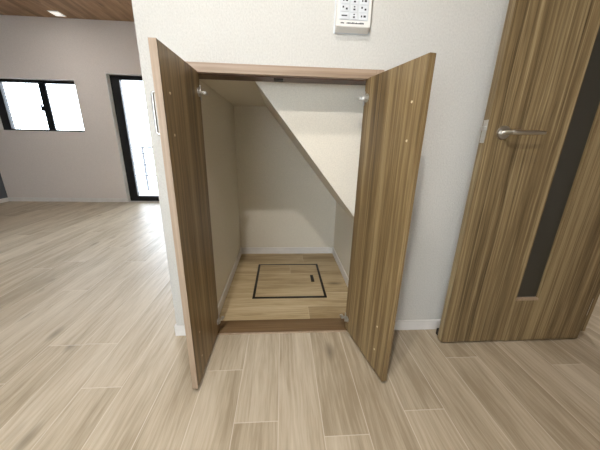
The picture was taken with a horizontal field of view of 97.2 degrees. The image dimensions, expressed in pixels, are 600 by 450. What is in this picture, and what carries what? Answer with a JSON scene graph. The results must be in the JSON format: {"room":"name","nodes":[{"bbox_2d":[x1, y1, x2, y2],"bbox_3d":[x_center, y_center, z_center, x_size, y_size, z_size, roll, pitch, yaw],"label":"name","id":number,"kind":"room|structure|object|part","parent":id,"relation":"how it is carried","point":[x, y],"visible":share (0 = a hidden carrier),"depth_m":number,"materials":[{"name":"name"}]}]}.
{"room":"living room","nodes":[
{"label":"living room","id":0,"kind":"room"},
{"bbox_2d":[0,173,7,198],"bbox_3d":[-4.484,-0.727,1.105,0.100,2.530,6.080,0,17,-4],"label":"wall","id":1,"kind":"structure","parent":0,"point":[3,194],"depth_m":4.13,"materials":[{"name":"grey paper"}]},
{"bbox_2d":[0,198,8,202],"bbox_3d":[-4.452,0.476,1.396,0.009,0.062,5.910,0,17,-4],"label":"baseboard","id":2,"kind":"structure","parent":1,"relation":"attached to","point":[2,200],"depth_m":4.13,"materials":[{"name":"beige wood"}]},
{"bbox_2d":[0,0,133,21],"bbox_3d":[-0.584,-1.927,0.908,7.650,0.051,5.920,0,17,-4],"label":"ceiling","id":3,"kind":"structure","parent":0,"point":[113,10],"depth_m":3.31,"materials":[{"name":"brown wood"}]},
{"bbox_2d":[47,10,66,16],"bbox_3d":[-3.155,-2.744,3.435,0.130,0.010,0.150,0,17,-4],"label":"recessed light","id":4,"kind":"object","parent":3,"relation":"in","point":[56,13],"visible":1,"depth_m":3.42,"materials":[{"name":"white plastic"}]},
{"bbox_2d":[0,15,141,197],"bbox_3d":[-2.682,-1.607,4.060,3.894,2.530,0.160,0,17,-4],"label":"wall","id":5,"kind":"structure","parent":0,"point":[33,164],"depth_m":3.88,"materials":[{"name":"grey paint"}]},
{"bbox_2d":[0,77,84,131],"bbox_3d":[-3.853,-1.761,3.920,1.218,0.710,0.144,0,17,-4],"label":"window","id":6,"kind":"structure","parent":5,"relation":"in","point":[6,120],"depth_m":3.91,"materials":[{"name":"black metal"}]},
{"bbox_2d":[8,197,126,201],"bbox_3d":[-3.739,-0.407,4.276,1.820,0.062,0.009,0,17,-4],"label":"baseboard","id":7,"kind":"structure","parent":5,"relation":"attached to","point":[9,198],"depth_m":4.27,"materials":[{"name":"grey wood"}]},
{"bbox_2d":[105,73,158,201],"bbox_3d":[-1.927,-1.285,4.198,1.780,1.905,0.146,0,17,-4],"label":"window","id":8,"kind":"structure","parent":5,"relation":"in","point":[114,80],"depth_m":4.11,"materials":[{"name":"black metal"}]},
{"bbox_2d":[138,185,157,194],"bbox_3d":[-2.822,-0.610,5.403,4.300,0.100,1.820,0,17,-4],"label":"floor","id":9,"kind":"structure","parent":0,"point":[143,190],"depth_m":5.59,"materials":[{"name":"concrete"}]},
{"bbox_2d":[132,146,155,189],"bbox_3d":[-2.778,-1.165,5.505,3.800,0.900,0.050,0,17,-4],"label":"balcony railing","id":10,"kind":"object","parent":9,"relation":"on","point":[143,153],"visible":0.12,"depth_m":5.43,"materials":[{"name":"white metal"}]},
{"bbox_3d":[-2.769,-1.575,5.377,3.800,0.040,0.050,0,17,-4],"label":"rail","id":11,"kind":"part","parent":10,"relation":"part of","materials":[{"name":"white metal"}]},
{"bbox_3d":[-3.198,-1.147,5.482,0.040,0.860,0.040,0,17,-4],"label":"post","id":12,"kind":"part","parent":10,"relation":"part of","materials":[{"name":"white metal"}]},
{"bbox_2d":[199,79,240,303],"bbox_3d":[-0.646,-1.114,2.630,0.176,2.530,3.120,0,17,-4],"label":"wall partition","id":13,"kind":"structure","parent":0,"point":[218,118],"depth_m":1.67,"materials":[{"name":"paper"}]},
{"bbox_2d":[174,247,440,335],"bbox_3d":[0.341,0.082,3.014,2.220,0.062,3.229,0,17,-4],"label":"baseboard","id":14,"kind":"structure","parent":13,"relation":"attached to","point":[243,250],"depth_m":2.04,"materials":[{"name":"white wood"}]},
{"bbox_2d":[200,79,265,105],"bbox_3d":[-0.057,-0.811,1.643,0.866,0.033,0.985,0,17,-4],"label":"ceiling","id":15,"kind":"structure","parent":0,"point":[239,93],"depth_m":1.49,"materials":[{"name":"paint"}]},
{"bbox_2d":[234,105,335,246],"bbox_3d":[-0.092,-0.953,2.156,0.866,2.530,0.080,0,17,-4],"label":"wall","id":16,"kind":"structure","parent":0,"point":[283,202],"depth_m":2.32,"materials":[{"name":"paint"}]},
{"bbox_2d":[0,201,599,449],"bbox_3d":[-0.642,0.536,1.677,7.650,0.051,5.920,0,17,-4],"label":"floor","id":17,"kind":"structure","parent":0,"point":[92,357],"depth_m":1.21,"materials":[{"name":"brown wood"}]},
{"bbox_2d":[252,264,326,298],"bbox_3d":[-0.084,0.412,2.020,0.502,0.005,0.514,0,17,-4],"label":"floor hatch","id":18,"kind":"object","parent":17,"relation":"on","point":[272,280],"visible":1,"depth_m":1.97,"materials":[{"name":"brown wood"}]},
{"bbox_2d":[148,37,435,388],"bbox_3d":[-0.043,0.012,1.145,0.876,1.294,0.462,0,17,-4],"label":"closet doors","id":19,"kind":"structure","parent":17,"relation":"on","point":[396,99],"depth_m":1.05,"materials":[{"name":"brown wood"}]},
{"bbox_3d":[-0.430,-0.337,0.799,0.025,0.129,0.008,0,17,-3],"label":"handle","id":20,"kind":"part","parent":19,"relation":"part of","materials":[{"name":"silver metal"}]},
{"bbox_3d":[-0.425,0.026,1.077,0.022,1.234,0.370,0,17,-3],"label":"door panel","id":21,"kind":"part","parent":19,"relation":"part of","materials":[{"name":"brown wood"}]},
{"bbox_3d":[-0.066,-0.640,1.122,0.754,0.036,0.113,0,17,-4],"label":"head casing","id":22,"kind":"part","parent":19,"relation":"part of","materials":[{"name":"brown wood"}]},
{"bbox_3d":[-0.095,0.572,1.503,0.754,0.009,0.104,0,17,-4],"label":"sill","id":23,"kind":"part","parent":19,"relation":"part of","materials":[{"name":"brown wood"}]},
{"bbox_3d":[0.327,0.031,1.135,0.022,1.242,0.370,-4,18,-16],"label":"door panel","id":24,"kind":"part","parent":19,"relation":"part of","materials":[{"name":"brown wood"}]},
{"bbox_2d":[255,81,364,219],"bbox_3d":[0.059,-0.435,1.790,0.613,0.766,0.945,0,17,-4],"label":"wall","id":25,"kind":"structure","parent":0,"point":[323,122],"depth_m":1.29,"materials":[{"name":"paint"}]},
{"bbox_2d":[132,0,508,324],"bbox_3d":[1.293,-0.629,1.222,3.856,2.530,0.100,0,17,-4],"label":"wall","id":26,"kind":"structure","parent":0,"point":[465,36],"depth_m":1.08,"materials":[{"name":"white paint"}]},
{"bbox_2d":[333,0,371,34],"bbox_3d":[0.207,-0.867,1.003,0.144,0.237,0.034,0,17,-4],"label":"controller","id":27,"kind":"object","parent":26,"relation":"attached to","point":[353,17],"visible":1,"depth_m":1.01,"materials":[{"name":"white plastic"}]},
{"bbox_2d":[436,0,599,341],"bbox_3d":[1.157,-0.339,1.125,0.811,2.012,0.128,0,17,-4],"label":"room door","id":28,"kind":"structure","parent":26,"relation":"in","point":[526,266],"depth_m":1.18,"materials":[{"name":"brown wood"}]},
{"bbox_3d":[0.765,-0.389,1.100,0.003,0.090,0.024,0,17,-4],"label":"latch plate","id":29,"kind":"part","parent":28,"relation":"part of","materials":[{"name":"silver metal"}]},
{"bbox_3d":[0.901,-0.370,1.060,0.148,0.019,0.056,0,17,-4],"label":"lever","id":30,"kind":"part","parent":28,"relation":"part of","materials":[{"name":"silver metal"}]},
{"bbox_2d":[580,283,599,330],"bbox_3d":[2.029,-0.403,1.316,0.895,2.075,0.160,0,17,-4],"label":"door","id":31,"kind":"structure","parent":26,"relation":"in","point":[597,293],"depth_m":1.48,"materials":[{"name":"brown wood"}]},
{"bbox_2d":[333,202,353,277],"bbox_3d":[0.412,-0.805,1.719,0.080,2.530,1.065,0,17,-4],"label":"wall","id":32,"kind":"structure","parent":0,"point":[343,232],"depth_m":2.09,"materials":[{"name":"paper"}]}
]}

